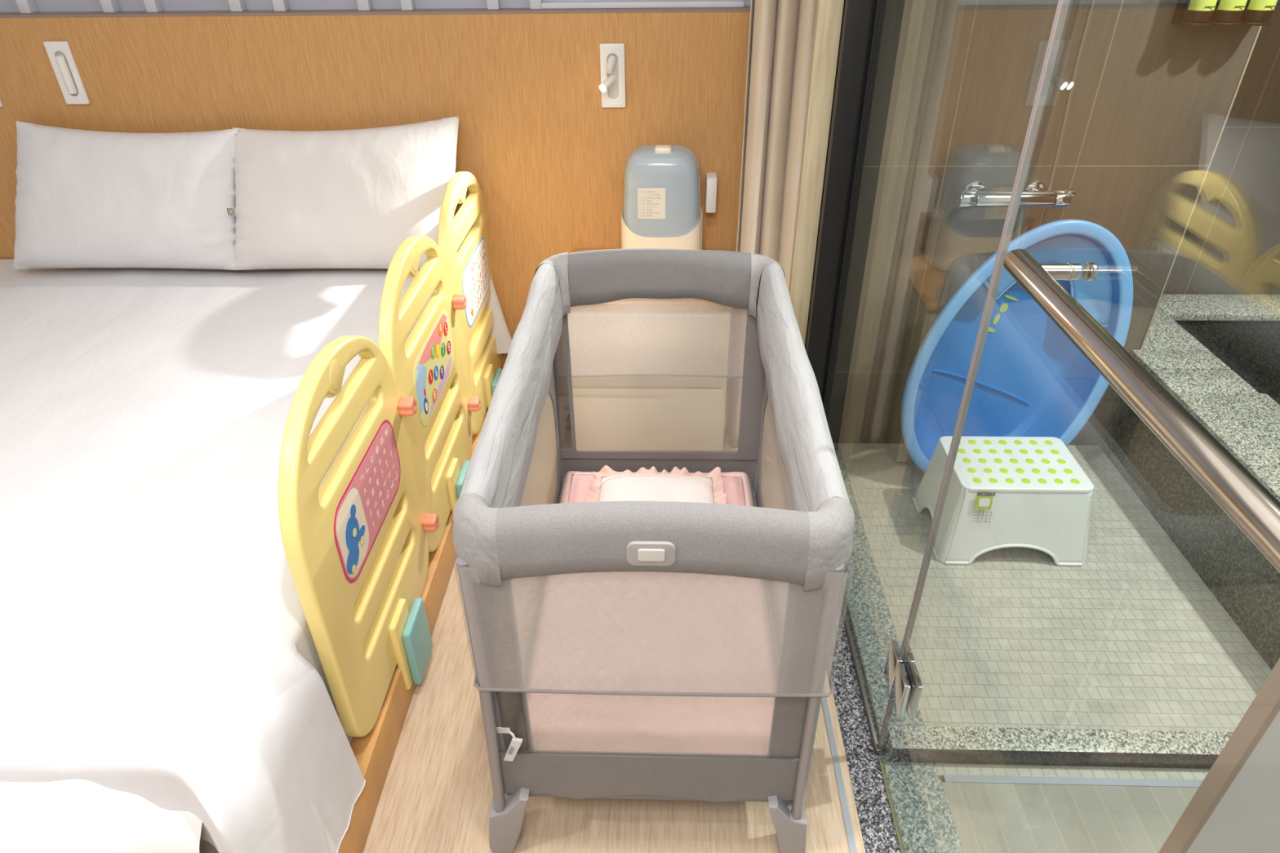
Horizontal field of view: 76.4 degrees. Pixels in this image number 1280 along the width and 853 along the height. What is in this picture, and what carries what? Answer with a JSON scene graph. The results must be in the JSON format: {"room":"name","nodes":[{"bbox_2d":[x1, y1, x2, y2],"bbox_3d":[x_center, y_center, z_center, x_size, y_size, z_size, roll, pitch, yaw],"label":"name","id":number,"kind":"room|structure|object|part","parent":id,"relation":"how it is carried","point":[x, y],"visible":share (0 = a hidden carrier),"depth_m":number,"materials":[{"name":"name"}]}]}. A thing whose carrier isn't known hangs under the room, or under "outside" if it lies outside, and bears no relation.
{"room":"hotel room","nodes":[
{"label":"hotel room","id":0,"kind":"room"},
{"bbox_2d":[0,0,751,12],"bbox_3d":[-1.197,-1.143,2.256,3.450,2.450,0.050,0,33,2],"label":"wall","id":1,"kind":"structure","parent":0,"point":[6,6],"depth_m":2.21,"materials":[{"name":"grey paint"}]},
{"bbox_2d":[0,0,750,397],"bbox_3d":[-1.268,-0.631,2.524,3.300,1.201,0.070,0,33,2],"label":"headboard","id":2,"kind":"object","parent":1,"relation":"attached to","point":[544,155],"depth_m":2.26,"materials":[{"name":"brown wood"}]},
{"bbox_2d":[15,0,39,13],"bbox_3d":[-1.677,-1.631,1.899,0.030,1.192,0.034,0,33,2],"label":"wall slat","id":3,"kind":"object","parent":2,"relation":"on","point":[24,6],"visible":1,"depth_m":2.21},
{"bbox_2d":[43,40,90,104],"bbox_3d":[-1.589,-0.977,2.253,0.066,0.162,0.023,0,33,2],"label":"reading lamp","id":4,"kind":"object","parent":2,"relation":"attached to","point":[60,53],"visible":1,"depth_m":2.25,"materials":[{"name":"grey plastic"}]},
{"bbox_2d":[99,0,120,12],"bbox_3d":[-1.446,-1.630,1.892,0.030,1.192,0.034,0,33,2],"label":"wall slat","id":5,"kind":"object","parent":2,"relation":"on","point":[108,6],"visible":1,"depth_m":2.20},
{"bbox_2d":[143,0,164,12],"bbox_3d":[-1.326,-1.629,1.888,0.030,1.192,0.034,0,33,2],"label":"wall slat","id":6,"kind":"object","parent":2,"relation":"on","point":[151,6],"visible":1,"depth_m":2.20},
{"bbox_2d":[228,0,247,11],"bbox_3d":[-1.095,-1.627,1.881,0.030,1.192,0.034,0,33,2],"label":"wall slat","id":7,"kind":"object","parent":2,"relation":"on","point":[235,5],"visible":1,"depth_m":2.19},
{"bbox_2d":[271,0,289,11],"bbox_3d":[-0.976,-1.626,1.877,0.030,1.192,0.034,0,33,2],"label":"wall slat","id":8,"kind":"object","parent":2,"relation":"on","point":[278,5],"visible":1,"depth_m":2.19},
{"bbox_2d":[356,0,373,10],"bbox_3d":[-0.747,-1.624,1.870,0.030,1.192,0.034,0,33,2],"label":"wall slat","id":9,"kind":"object","parent":2,"relation":"on","point":[363,5],"visible":1,"depth_m":2.18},
{"bbox_3d":[-1.274,-1.118,2.202,3.300,0.006,0.070,0,33,2],"label":"rail","id":10,"kind":"part","parent":2,"relation":"part of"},
{"bbox_2d":[400,0,415,9],"bbox_3d":[-0.630,-1.623,1.867,0.030,1.192,0.034,0,33,2],"label":"wall slat","id":11,"kind":"object","parent":2,"relation":"on","point":[405,4],"visible":1,"depth_m":2.18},
{"bbox_2d":[486,0,501,8],"bbox_3d":[-0.398,-1.622,1.860,0.030,1.192,0.034,0,33,2],"label":"wall slat","id":12,"kind":"object","parent":2,"relation":"on","point":[491,4],"visible":1,"depth_m":2.17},
{"bbox_2d":[529,0,542,8],"bbox_3d":[-0.284,-1.621,1.856,0.030,1.192,0.034,0,33,2],"label":"wall slat","id":13,"kind":"object","parent":2,"relation":"on","point":[534,4],"visible":0.8,"depth_m":2.16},
{"bbox_2d":[599,43,625,107],"bbox_3d":[-0.075,-0.933,2.183,0.066,0.162,0.094,0,33,2],"label":"reading lamp","id":14,"kind":"object","parent":2,"relation":"attached to","point":[612,86],"visible":1,"depth_m":2.21,"materials":[{"name":"grey plastic"}]},
{"bbox_3d":[-0.077,-0.971,2.183,0.021,0.041,0.049,5,34,9],"label":"arm","id":15,"kind":"part","parent":14,"relation":"part of"},
{"bbox_3d":[0.006,-1.128,2.174,0.540,0.014,0.030,0,33,2],"label":"ledge strip","id":16,"kind":"part","parent":2,"relation":"part of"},
{"bbox_2d":[704,172,717,213],"bbox_3d":[0.205,-0.678,2.359,0.030,0.100,0.064,0,33,2],"label":"wall socket","id":17,"kind":"object","parent":2,"relation":"attached to","point":[711,180],"visible":1,"depth_m":2.33,"materials":[{"name":"white plastic"}]},
{"bbox_2d":[362,397,865,852],"bbox_3d":[-1.281,0.863,1.395,3.366,0.050,3.900,0,33,2],"label":"floor","id":18,"kind":"structure","parent":0,"point":[437,795],"depth_m":1.54,"materials":[{"name":"brown wood"}]},
{"bbox_2d":[199,368,502,852],"bbox_3d":[-1.665,0.282,1.875,2.359,0.400,2.038,0,33,2],"label":"bed","id":19,"kind":"object","parent":18,"relation":"on","point":[374,753],"visible":0.03,"depth_m":1.60,"materials":[{"name":"brown wood"}]},
{"bbox_3d":[-1.691,0.147,1.978,2.260,0.288,1.716,0,33,2],"label":"mattress","id":20,"kind":"part","parent":19,"relation":"part of","materials":[{"name":"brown fabric"}]},
{"bbox_2d":[0,259,511,852],"bbox_3d":[-1.634,0.152,1.870,2.420,0.394,1.889,0,33,2],"label":"duvet","id":21,"kind":"object","parent":19,"relation":"on","point":[164,687],"visible":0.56,"depth_m":1.39,"materials":[{"name":"white fabric"}]},
{"bbox_2d":[13,120,238,270],"bbox_3d":[-1.501,-0.654,2.341,0.756,0.405,0.166,0,33,2],"label":"pillow","id":22,"kind":"object","parent":21,"relation":"on","point":[85,198],"visible":0.99,"depth_m":2.30,"materials":[{"name":"white fabric"}]},
{"bbox_2d":[226,115,458,270],"bbox_3d":[-0.854,-0.653,2.318,0.710,0.415,0.163,0,33,2],"label":"pillow","id":23,"kind":"object","parent":21,"relation":"on","point":[340,198],"visible":0.9,"depth_m":2.28,"materials":[{"name":"white fabric"}]},
{"bbox_2d":[277,335,439,737],"bbox_3d":[-0.498,0.206,1.549,0.061,0.781,0.529,0,33,2],"label":"panel","id":24,"kind":"object","parent":19,"relation":"attached to","point":[355,544],"visible":1,"depth_m":1.45,"materials":[{"name":"yellow plastic"}]},
{"bbox_2d":[336,488,368,577],"bbox_3d":[-0.501,0.186,1.424,0.002,0.144,0.115,0,33,2],"label":"picture","id":25,"kind":"object","parent":24,"relation":"attached to","point":[352,514],"depth_m":1.42},
{"bbox_3d":[-0.478,-0.043,1.675,0.031,0.040,0.039,0,33,2],"label":"connector knob","id":26,"kind":"part","parent":24,"relation":"part of","materials":[{"name":"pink plastic"}]},
{"bbox_3d":[-0.475,0.217,1.849,0.031,0.040,0.039,0,33,2],"label":"connector knob","id":27,"kind":"part","parent":24,"relation":"part of","materials":[{"name":"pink plastic"}]},
{"bbox_2d":[377,235,480,552],"bbox_3d":[-0.483,-0.069,1.965,0.061,0.781,0.527,0,33,2],"label":"panel","id":28,"kind":"object","parent":19,"relation":"attached to","point":[428,367],"visible":0.96,"depth_m":1.89,"materials":[{"name":"yellow plastic"}]},
{"bbox_2d":[415,313,451,418],"bbox_3d":[-0.483,-0.142,1.920,0.002,0.153,0.310,0,33,2],"label":"picture","id":29,"kind":"object","parent":28,"relation":"attached to","point":[433,357],"depth_m":1.91},
{"bbox_3d":[-0.464,-0.320,2.088,0.031,0.040,0.039,0,33,2],"label":"connector knob","id":30,"kind":"part","parent":28,"relation":"part of","materials":[{"name":"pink plastic"}]},
{"bbox_3d":[-0.460,-0.062,2.261,0.031,0.040,0.039,0,33,2],"label":"connector knob","id":31,"kind":"part","parent":28,"relation":"part of","materials":[{"name":"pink plastic"}]},
{"bbox_2d":[437,171,502,435],"bbox_3d":[-0.469,-0.339,2.374,0.061,0.781,0.512,0,33,2],"label":"panel","id":32,"kind":"object","parent":19,"relation":"attached to","point":[469,268],"visible":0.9,"depth_m":2.30,"materials":[{"name":"yellow plastic"}]},
{"bbox_2d":[467,284,473,317],"bbox_3d":[-0.471,-0.351,2.268,0.001,0.092,0.060,0,33,2],"label":"picture","id":33,"kind":"object","parent":32,"relation":"attached to","point":[470,286],"depth_m":2.26},
{"bbox_2d":[567,248,733,450],"bbox_3d":[0.022,-0.212,2.469,0.468,0.534,0.402,0,33,2],"label":"nightstand","id":34,"kind":"object","parent":18,"relation":"on","point":[668,413],"visible":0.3,"depth_m":2.31,"materials":[{"name":"laminate"}]},
{"bbox_3d":[0.015,-0.206,2.237,0.437,0.220,0.009,0,33,2],"label":"drawer","id":35,"kind":"part","parent":34,"relation":"part of","materials":[{"name":"laminate"}]},
{"bbox_3d":[0.017,-0.014,2.364,0.437,0.220,0.009,0,33,2],"label":"drawer","id":36,"kind":"part","parent":34,"relation":"part of","materials":[{"name":"laminate"}]},
{"bbox_2d":[621,144,702,249],"bbox_3d":[0.062,-0.628,2.305,0.234,0.340,0.177,0,33,2],"label":"bottle sterilizer","id":37,"kind":"object","parent":34,"relation":"on","point":[662,208],"visible":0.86,"depth_m":2.22,"materials":[{"name":"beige plastic"}]},
{"bbox_3d":[0.063,-0.745,2.196,0.046,0.024,0.037,0,33,2],"label":"lid handle","id":38,"kind":"part","parent":37,"relation":"part of","materials":[{"name":"beige plastic"}]},
{"bbox_2d":[453,248,854,852],"bbox_3d":[0.025,0.187,1.632,0.571,0.796,0.956,0,33,2],"label":"cot","id":39,"kind":"object","parent":18,"relation":"on","point":[501,539],"visible":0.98,"depth_m":1.29,"materials":[{"name":"grey fabric"}]},
{"bbox_3d":[-0.240,0.443,1.267,0.031,0.630,0.019,0,33,2],"label":"leg","id":40,"kind":"part","parent":39,"relation":"part of","materials":[{"name":"grey fabric"}]},
{"bbox_3d":[-0.216,-0.063,1.477,0.062,0.171,0.800,0,33,2],"label":"rail","id":41,"kind":"part","parent":39,"relation":"part of","materials":[{"name":"grey fabric"}]},
{"bbox_3d":[-0.221,0.165,1.625,0.003,0.600,0.865,0,33,2],"label":"panel","id":42,"kind":"part","parent":39,"relation":"part of","materials":[{"name":"grey fabric"}]},
{"bbox_3d":[0.014,0.361,1.223,0.502,0.450,0.003,0,33,2],"label":"panel","id":43,"kind":"part","parent":39,"relation":"part of","materials":[{"name":"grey fabric"}]},
{"bbox_3d":[0.032,0.390,1.763,0.492,0.037,0.878,0,33,2],"label":"board","id":44,"kind":"part","parent":39,"relation":"part of","materials":[{"name":"grey fabric"}]},
{"bbox_2d":[526,471,777,755],"bbox_3d":[0.030,0.356,1.740,0.482,0.054,0.852,0,33,2],"label":"mattress","id":45,"kind":"object","parent":39,"relation":"on","point":[558,722],"visible":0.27,"depth_m":1.51,"materials":[{"name":"pink fabric"}]},
{"bbox_2d":[567,474,746,506],"bbox_3d":[0.037,0.211,1.903,0.430,0.023,0.345,0,33,2],"label":"folded blanket","id":46,"kind":"object","parent":45,"relation":"on","point":[733,486],"visible":0.12,"depth_m":1.98,"materials":[{"name":"pink fabric"}]},
{"bbox_2d":[586,465,726,504],"bbox_3d":[0.036,0.196,1.872,0.334,0.063,0.313,0,33,2],"label":"pillow","id":47,"kind":"object","parent":46,"relation":"on","point":[677,485],"visible":0.48,"depth_m":1.91,"materials":[{"name":"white fabric"}]},
{"bbox_3d":[0.016,0.150,1.076,0.402,0.121,0.059,0,33,2],"label":"rail","id":48,"kind":"part","parent":39,"relation":"part of","materials":[{"name":"grey fabric"}]},
{"bbox_3d":[0.043,-0.333,1.822,0.402,0.135,0.061,0,33,2],"label":"rail","id":49,"kind":"part","parent":39,"relation":"part of","materials":[{"name":"grey fabric"}]},
{"bbox_3d":[0.043,-0.120,1.948,0.512,0.485,0.003,0,33,2],"label":"panel","id":50,"kind":"part","parent":39,"relation":"part of","materials":[{"name":"grey fabric"}]},
{"bbox_3d":[0.287,0.169,1.609,0.003,0.600,0.865,0,33,2],"label":"panel","id":51,"kind":"part","parent":39,"relation":"part of","materials":[{"name":"grey fabric"}]},
{"bbox_3d":[0.276,-0.059,1.462,0.062,0.172,0.800,0,33,2],"label":"rail","id":52,"kind":"part","parent":39,"relation":"part of","materials":[{"name":"grey fabric"}]},
{"bbox_3d":[0.265,0.447,1.252,0.021,0.630,0.019,0,33,2],"label":"leg","id":53,"kind":"part","parent":39,"relation":"part of","materials":[{"name":"grey fabric"}]},
{"bbox_2d":[827,0,1259,445],"bbox_3d":[0.972,-0.942,1.908,0.910,2.450,0.060,0,33,2],"label":"wall","id":54,"kind":"structure","parent":0,"point":[957,81],"depth_m":2.03,"materials":[{"name":"beige tile"}]},
{"bbox_2d":[772,0,844,474],"bbox_3d":[0.406,-0.863,1.762,0.053,2.390,0.035,0,33,2],"label":"trim","id":55,"kind":"structure","parent":54,"relation":"attached to","point":[828,13],"depth_m":1.89,"materials":[{"name":"beige wood"}]},
{"bbox_2d":[782,480,857,852],"bbox_3d":[0.374,0.941,1.207,0.012,0.012,3.600,0,33,2],"label":"trim","id":56,"kind":"structure","parent":54,"relation":"attached to","point":[849,831],"depth_m":1.58,"materials":[{"name":"metal"}]},
{"bbox_2d":[804,0,886,422],"bbox_3d":[0.469,-0.841,1.729,0.074,2.390,0.070,0,33,2],"label":"trim","id":57,"kind":"structure","parent":54,"relation":"attached to","point":[862,21],"depth_m":1.88,"materials":[{"name":"black metal"}]},
{"bbox_2d":[828,605,900,852],"bbox_3d":[0.424,1.041,1.092,0.064,0.051,3.300,0,33,2],"label":"trim","id":58,"kind":"structure","parent":54,"relation":"attached to","point":[877,828],"depth_m":1.62,"materials":[{"name":"stone"}]},
{"bbox_2d":[832,442,963,852],"bbox_3d":[0.513,1.011,1.135,0.110,0.052,3.410,0,33,2],"label":"trim","id":59,"kind":"structure","parent":54,"relation":"attached to","point":[926,821],"depth_m":1.72,"materials":[{"name":"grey stone"}]},
{"bbox_2d":[838,0,1060,755],"bbox_3d":[0.479,-0.581,1.341,0.020,2.378,0.893,0,33,2],"label":"glass screen","id":60,"kind":"object","parent":59,"relation":"on","point":[862,691],"visible":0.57,"depth_m":1.62,"materials":[{"name":"clear glass"}]},
{"bbox_2d":[954,0,1096,238],"bbox_3d":[0.939,-0.733,1.961,0.280,0.756,0.083,0,33,2],"label":"shower mixer","id":61,"kind":"object","parent":54,"relation":"attached to","point":[1036,194],"visible":0.97,"depth_m":2.03,"materials":[{"name":"silver metal"}]},
{"bbox_3d":[0.820,-0.572,2.050,0.040,0.047,0.047,0,33,2],"label":"knob","id":62,"kind":"part","parent":61,"relation":"part of","materials":[{"name":"silver metal"}]},
{"bbox_3d":[1.058,-0.572,2.042,0.044,0.050,0.047,0,33,2],"label":"knob","id":63,"kind":"part","parent":61,"relation":"part of","materials":[{"name":"silver metal"}]},
{"bbox_2d":[877,0,1279,852],"bbox_3d":[0.428,-0.124,0.650,0.086,2.377,0.847,0,33,2],"label":"door","id":64,"kind":"structure","parent":54,"relation":"in","point":[1251,506],"depth_m":0.72,"materials":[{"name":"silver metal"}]},
{"bbox_3d":[0.477,0.443,1.501,0.032,0.087,0.050,0,33,2],"label":"hinge plate","id":65,"kind":"part","parent":64,"relation":"part of","materials":[{"name":"silver metal"}]},
{"bbox_3d":[0.476,0.473,1.455,0.032,0.087,0.053,0,33,2],"label":"hinge plate","id":66,"kind":"part","parent":64,"relation":"part of","materials":[{"name":"silver metal"}]},
{"bbox_3d":[0.396,-0.004,0.609,0.027,0.031,0.645,0,33,2],"label":"handle","id":67,"kind":"part","parent":64,"relation":"part of","materials":[{"name":"metal"}]},
{"bbox_2d":[1171,0,1271,26],"bbox_3d":[1.313,-1.007,1.771,0.196,0.237,0.076,0,33,2],"label":"rack","id":68,"kind":"object","parent":54,"relation":"attached to","point":[1180,5],"visible":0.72,"depth_m":1.82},
{"bbox_2d":[1182,0,1217,22],"bbox_3d":[1.248,-1.012,1.764,0.056,0.240,0.058,0,33,2],"label":"toiletry bottle","id":69,"kind":"object","parent":68,"relation":"in","point":[1195,11],"visible":1,"depth_m":1.80,"materials":[{"name":"plastic"}]},
{"bbox_2d":[1210,0,1247,22],"bbox_3d":[1.313,-1.012,1.762,0.056,0.240,0.058,0,33,2],"label":"toiletry bottle","id":70,"kind":"object","parent":68,"relation":"in","point":[1225,11],"visible":1,"depth_m":1.80,"materials":[{"name":"plastic"}]},
{"bbox_2d":[1240,0,1277,22],"bbox_3d":[1.378,-1.011,1.760,0.056,0.240,0.058,0,33,2],"label":"toiletry bottle","id":71,"kind":"object","parent":68,"relation":"in","point":[1255,11],"visible":0.99,"depth_m":1.80,"materials":[{"name":"plastic"}]},
{"bbox_2d":[838,443,1271,773],"bbox_3d":[1.005,0.378,2.086,0.805,0.050,1.155,0,33,2],"label":"floor","id":72,"kind":"structure","parent":0,"point":[1131,637],"depth_m":1.91,"materials":[{"name":"tile"}]},
{"bbox_2d":[912,435,1093,565],"bbox_3d":[0.955,0.184,2.132,0.381,0.222,0.285,0,33,2],"label":"step stool","id":73,"kind":"object","parent":72,"relation":"on","point":[1032,492],"visible":0.94,"depth_m":2.04,"materials":[{"name":"white plastic"}]},
{"bbox_3d":[0.792,0.248,2.047,0.061,0.210,0.023,-28,42,-35],"label":"corner post","id":74,"kind":"part","parent":73,"relation":"part of","materials":[{"name":"white plastic"}]},
{"bbox_3d":[1.111,0.251,2.037,0.023,0.210,0.061,-27,42,-34],"label":"corner post","id":75,"kind":"part","parent":73,"relation":"part of","materials":[{"name":"white plastic"}]},
{"bbox_2d":[900,219,1133,473],"bbox_3d":[0.995,-0.186,2.202,0.556,0.750,0.222,0,33,2],"label":"bathtub","id":76,"kind":"object","parent":72,"relation":"on","point":[1032,380],"visible":0.73,"depth_m":2.24,"materials":[{"name":"blue plastic"}]},
{"bbox_2d":[884,725,1233,768],"bbox_3d":[0.938,0.635,1.607,0.889,0.046,0.053,0,33,2],"label":"shower curb","id":77,"kind":"structure","parent":72,"relation":"on","point":[903,744],"depth_m":1.59,"materials":[{"name":"stone"}]},
{"bbox_2d":[942,782,1198,852],"bbox_3d":[1.080,1.335,0.634,1.060,0.050,2.253,0,33,2],"label":"floor","id":78,"kind":"structure","parent":0,"point":[988,818],"depth_m":1.52,"materials":[{"name":"wood"}]},
{"bbox_2d":[1158,657,1279,852],"bbox_3d":[1.042,-0.050,0.527,0.951,2.379,0.020,0,33,2],"label":"door","id":79,"kind":"structure","parent":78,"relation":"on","point":[1235,808],"depth_m":0.81,"materials":[{"name":"wood"}]},
{"bbox_2d":[941,774,1203,787],"bbox_3d":[0.987,0.709,1.584,0.789,0.052,0.015,0,33,2],"label":"trim","id":80,"kind":"structure","parent":0,"point":[946,778],"depth_m":1.57,"materials":[{"name":"metal"}]},
{"bbox_2d":[937,767,1208,780],"bbox_3d":[0.983,0.701,1.598,0.797,0.050,0.017,0,33,2],"label":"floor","id":81,"kind":"structure","parent":0,"point":[942,771],"depth_m":1.59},
{"bbox_2d":[1098,293,1279,670],"bbox_3d":[1.859,0.452,1.607,0.974,0.335,2.695,0,33,2],"label":"ledge","id":82,"kind":"object","parent":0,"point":[1218,356],"visible":0.77,"depth_m":2.16,"materials":[{"name":"stone"}]},
{"bbox_2d":[1162,0,1279,294],"bbox_3d":[2.028,-1.149,2.201,1.300,2.450,0.060,0,33,2],"label":"wall","id":83,"kind":"structure","parent":0,"point":[1230,245],"depth_m":2.48,"materials":[{"name":"glass"}]},
{"bbox_3d":[-0.191,-1.173,0.012,5.600,0.050,3.900,0,33,2],"label":"ceiling","id":84,"kind":"structure","parent":0,"visible":0},
{"bbox_2d":[724,0,817,446],"bbox_3d":[0.338,-0.934,1.878,0.187,2.360,0.099,12,36,19],"label":"curtain","id":85,"kind":"object","parent":84,"relation":"hanging from","point":[780,36],"visible":0.52,"depth_m":2.00,"materials":[{"name":"beige fabric"}]},
{"bbox_3d":[1.402,-1.030,2.033,0.060,2.450,0.389,0,33,2],"label":"wall","id":86,"kind":"structure","parent":0,"visible":0},
{"bbox_2d":[1140,26,1262,348],"bbox_3d":[1.424,-1.085,1.762,0.004,2.060,0.004,0,33,2],"label":"trim","id":87,"kind":"structure","parent":86,"relation":"attached to","point":[1260,27],"depth_m":2.06,"materials":[{"name":"silver metal"}]}
]}

